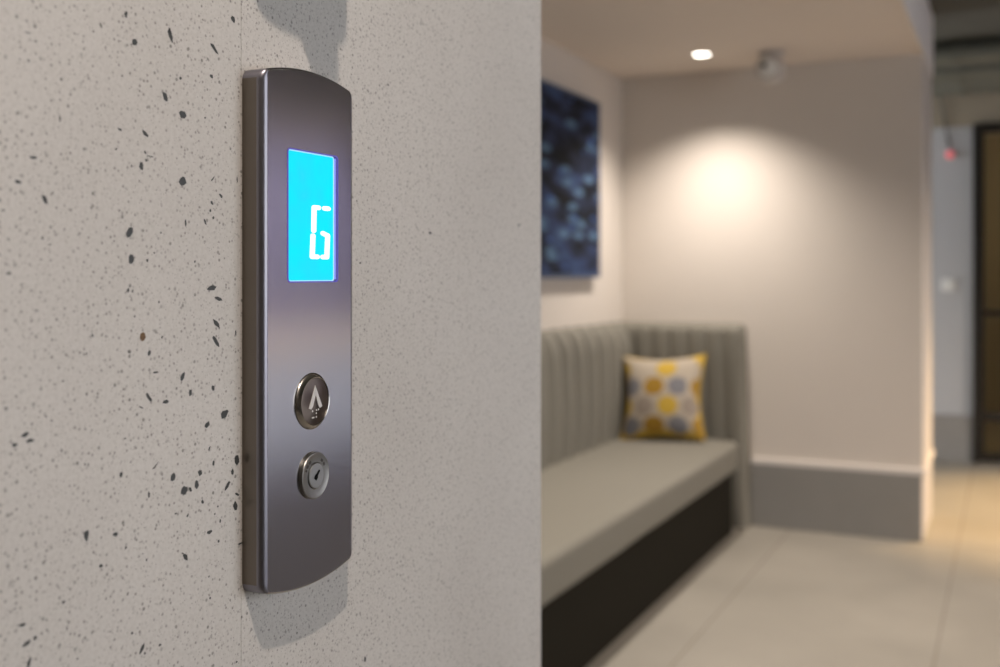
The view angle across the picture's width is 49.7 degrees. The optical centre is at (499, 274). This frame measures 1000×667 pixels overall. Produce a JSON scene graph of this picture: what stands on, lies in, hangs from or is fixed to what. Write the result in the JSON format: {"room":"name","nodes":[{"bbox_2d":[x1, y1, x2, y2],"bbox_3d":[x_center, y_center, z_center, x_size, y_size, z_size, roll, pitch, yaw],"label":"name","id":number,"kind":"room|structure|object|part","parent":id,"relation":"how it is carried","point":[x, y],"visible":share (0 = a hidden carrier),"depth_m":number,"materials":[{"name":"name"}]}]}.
{"room":"elevator lobby","nodes":[
{"label":"elevator lobby","id":0,"kind":"room"},
{"bbox_2d":[0,0,540,666],"bbox_3d":[-1.604,-0.050,-0.613,1.501,2.700,4.518,0,0,25],"label":"wall","id":1,"kind":"structure","parent":0,"point":[121,120],"depth_m":0.66,"materials":[{"name":"concrete"}]},
{"bbox_2d":[242,67,351,593],"bbox_3d":[-0.131,0.035,0.720,0.020,0.341,0.104,0,0,25],"label":"panel","id":2,"kind":"object","parent":1,"relation":"attached to","point":[297,123],"visible":1,"depth_m":0.70,"materials":[{"name":"silver metal"}]},
{"bbox_2d":[299,452,328,498],"bbox_3d":[-0.124,0.133,0.718,0.003,0.031,0.031,0,0,25],"label":"lock","id":3,"kind":"object","parent":2,"relation":"attached to","point":[313,466],"depth_m":0.71,"materials":[{"name":"metal"}]},
{"bbox_2d":[541,38,621,330],"bbox_3d":[-0.380,-0.050,3.860,0.120,2.700,4.650,0,0,25],"label":"wall","id":4,"kind":"structure","parent":0,"point":[565,302],"depth_m":5.64,"materials":[{"name":"white paint"}]},
{"bbox_2d":[541,79,599,277],"bbox_3d":[0.172,-0.431,4.835,0.038,0.890,1.504,0,0,25],"label":"abstract painting","id":5,"kind":"object","parent":4,"relation":"attached to","point":[570,121],"visible":0.5,"depth_m":5.13,"materials":[{"name":"blue paint"}]},
{"bbox_2d":[541,0,920,77],"bbox_3d":[0.372,-1.240,3.503,1.545,0.320,4.650,0,0,25],"label":"ceiling","id":6,"kind":"structure","parent":0,"point":[623,38],"depth_m":4.77,"materials":[{"name":"paint"}]},
{"bbox_2d":[691,52,711,56],"bbox_3d":[0.985,-1.077,5.277,0.104,0.006,0.104,0,0,25],"label":"recessed light","id":7,"kind":"object","parent":6,"relation":"in","point":[697,54],"visible":1,"depth_m":5.26,"materials":[{"name":"white plastic"}]},
{"bbox_2d":[755,50,785,84],"bbox_3d":[1.312,-1.002,5.231,0.136,0.156,0.172,0,0,25],"label":"security camera","id":8,"kind":"object","parent":6,"relation":"attached to","point":[770,69],"visible":1,"depth_m":5.17,"materials":[{"name":"white plastic"}]},
{"bbox_3d":[1.281,-0.992,5.166,0.092,0.092,0.011,0,0,25],"label":"plate","id":9,"kind":"part","parent":8,"relation":"part of","materials":[{"name":"plastic"}]},
{"bbox_2d":[622,54,931,540],"bbox_3d":[1.453,-0.050,5.924,1.665,2.700,0.650,0,0,25],"label":"wall","id":10,"kind":"structure","parent":0,"point":[796,211],"depth_m":5.53,"materials":[{"name":"white paint"}]},
{"bbox_2d":[751,450,933,541],"bbox_3d":[1.827,1.124,5.729,0.846,0.352,0.680,0,0,25],"label":"baseboard","id":11,"kind":"structure","parent":10,"relation":"attached to","point":[882,502],"depth_m":5.42,"materials":[{"name":"grey paint"}]},
{"bbox_2d":[900,0,932,76],"bbox_3d":[1.212,-1.238,3.471,0.012,0.324,5.310,0,0,25],"label":"trim","id":12,"kind":"structure","parent":10,"relation":"attached to","point":[919,15],"depth_m":5.16,"materials":[{"name":"paint"}]},
{"bbox_2d":[587,460,999,666],"bbox_3d":[1.052,1.348,2.102,6.500,0.104,11.900,0,0,25],"label":"floor","id":13,"kind":"structure","parent":0,"point":[764,596],"depth_m":4.31,"materials":[{"name":"tile"}]},
{"bbox_2d":[541,321,750,666],"bbox_3d":[0.028,0.775,3.748,0.709,1.050,4.498,0,0,25],"label":"bench","id":14,"kind":"object","parent":13,"relation":"on","point":[623,522],"visible":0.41,"depth_m":4.77,"materials":[{"name":"beige fabric"}]},
{"bbox_3d":[-0.264,0.560,3.830,0.112,0.620,4.395,0,0,25],"label":"backrest","id":15,"kind":"part","parent":14,"relation":"part of","materials":[{"name":"beige fabric"}]},
{"bbox_2d":[541,436,738,606],"bbox_3d":[0.025,0.915,3.669,0.602,0.156,4.312,0,0,25],"label":"seat cushion","id":16,"kind":"object","parent":14,"relation":"on","point":[600,499],"depth_m":4.27,"materials":[{"name":"beige fabric"}]},
{"bbox_2d":[620,354,705,440],"bbox_3d":[0.837,0.630,5.540,0.450,0.447,0.244,0,0,17],"label":"throw pillow","id":17,"kind":"object","parent":14,"relation":"on","point":[663,396],"visible":1,"depth_m":5.46,"materials":[{"name":"multicoloured fabric"}]},
{"bbox_3d":[0.969,0.776,5.728,0.704,1.047,0.115,0,0,25],"label":"backrest","id":18,"kind":"part","parent":14,"relation":"part of","materials":[{"name":"beige fabric"}]},
{"bbox_2d":[932,126,972,415],"bbox_3d":[3.579,-0.200,7.433,6.500,3.000,0.100,0,0,25],"label":"wall","id":19,"kind":"structure","parent":0,"point":[952,179],"depth_m":7.57,"materials":[{"name":"grey paint"}]},
{"bbox_2d":[941,278,954,290],"bbox_3d":[3.143,0.068,7.574,0.092,0.088,0.020,0,0,25],"label":"light switch","id":20,"kind":"object","parent":19,"relation":"attached to","point":[947,284],"visible":1,"depth_m":7.57,"materials":[{"name":"plastic"}]},
{"bbox_2d":[945,150,954,158],"bbox_3d":[3.146,-0.842,7.554,0.060,0.060,0.053,0,0,25],"label":"beacon","id":21,"kind":"object","parent":19,"relation":"attached to","point":[949,154],"visible":1,"depth_m":7.54,"materials":[{"name":"red plastic"}]},
{"bbox_2d":[932,414,972,461],"bbox_3d":[3.506,1.140,7.396,6.400,0.320,0.030,0,0,25],"label":"baseboard","id":22,"kind":"structure","parent":19,"relation":"attached to","point":[952,435],"depth_m":7.54,"materials":[{"name":"grey paint"}]},
{"bbox_2d":[932,92,999,127],"bbox_3d":[3.504,-1.218,7.391,6.400,0.365,0.040,0,0,25],"label":"trim","id":23,"kind":"structure","parent":19,"relation":"attached to","point":[960,111],"depth_m":7.50,"materials":[{"name":"beige paint"}]},
{"bbox_2d":[973,122,999,463],"bbox_3d":[3.811,0.128,7.217,1.195,2.345,0.132,0,0,25],"label":"door","id":24,"kind":"structure","parent":19,"relation":"in","point":[986,148],"depth_m":7.44,"materials":[{"name":"brown wood"}]},
{"bbox_3d":[3.820,0.142,7.236,1.071,2.215,0.006,0,0,25],"label":"glass pane","id":25,"kind":"part","parent":24,"relation":"part of","materials":[{"name":"black glass"}]},
{"bbox_2d":[928,0,999,42],"bbox_3d":[1.052,-1.460,2.102,6.500,0.120,11.900,0,0,25],"label":"ceiling","id":26,"kind":"structure","parent":0,"point":[962,20],"depth_m":5.92,"materials":[{"name":"paint"}]},
{"bbox_2d":[939,96,950,147],"bbox_3d":[3.106,-1.145,7.546,0.116,0.511,0.035,0,0,-20],"label":"power cable","id":27,"kind":"object","parent":26,"relation":"hanging from","point":[940,98],"visible":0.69,"depth_m":7.53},
{"bbox_2d":[932,64,999,87],"bbox_3d":[4.263,-1.295,6.191,3.800,0.220,0.220,0,0,25],"label":"duct","id":28,"kind":"object","parent":26,"relation":"hanging from","point":[962,76],"visible":0.48,"depth_m":6.74,"materials":[{"name":"grey metal"}]},
{"bbox_2d":[932,84,999,95],"bbox_3d":[4.490,-1.310,6.670,3.800,0.190,0.190,0,0,25],"label":"duct","id":29,"kind":"object","parent":26,"relation":"hanging from","point":[987,88],"visible":0.29,"depth_m":7.26,"materials":[{"name":"grey metal"}]},
{"bbox_2d":[933,38,999,68],"bbox_3d":[4.083,-1.320,5.811,3.800,0.170,0.170,0,0,25],"label":"duct","id":30,"kind":"object","parent":26,"relation":"hanging from","point":[955,54],"visible":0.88,"depth_m":6.38,"materials":[{"name":"grey metal"}]},
{"bbox_2d":[984,133,999,134],"bbox_3d":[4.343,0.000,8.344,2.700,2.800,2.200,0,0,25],"label":"door frame","id":31,"kind":"structure","parent":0,"point":[984,133],"depth_m":9.47,"materials":[{"name":"paint"}]}
]}

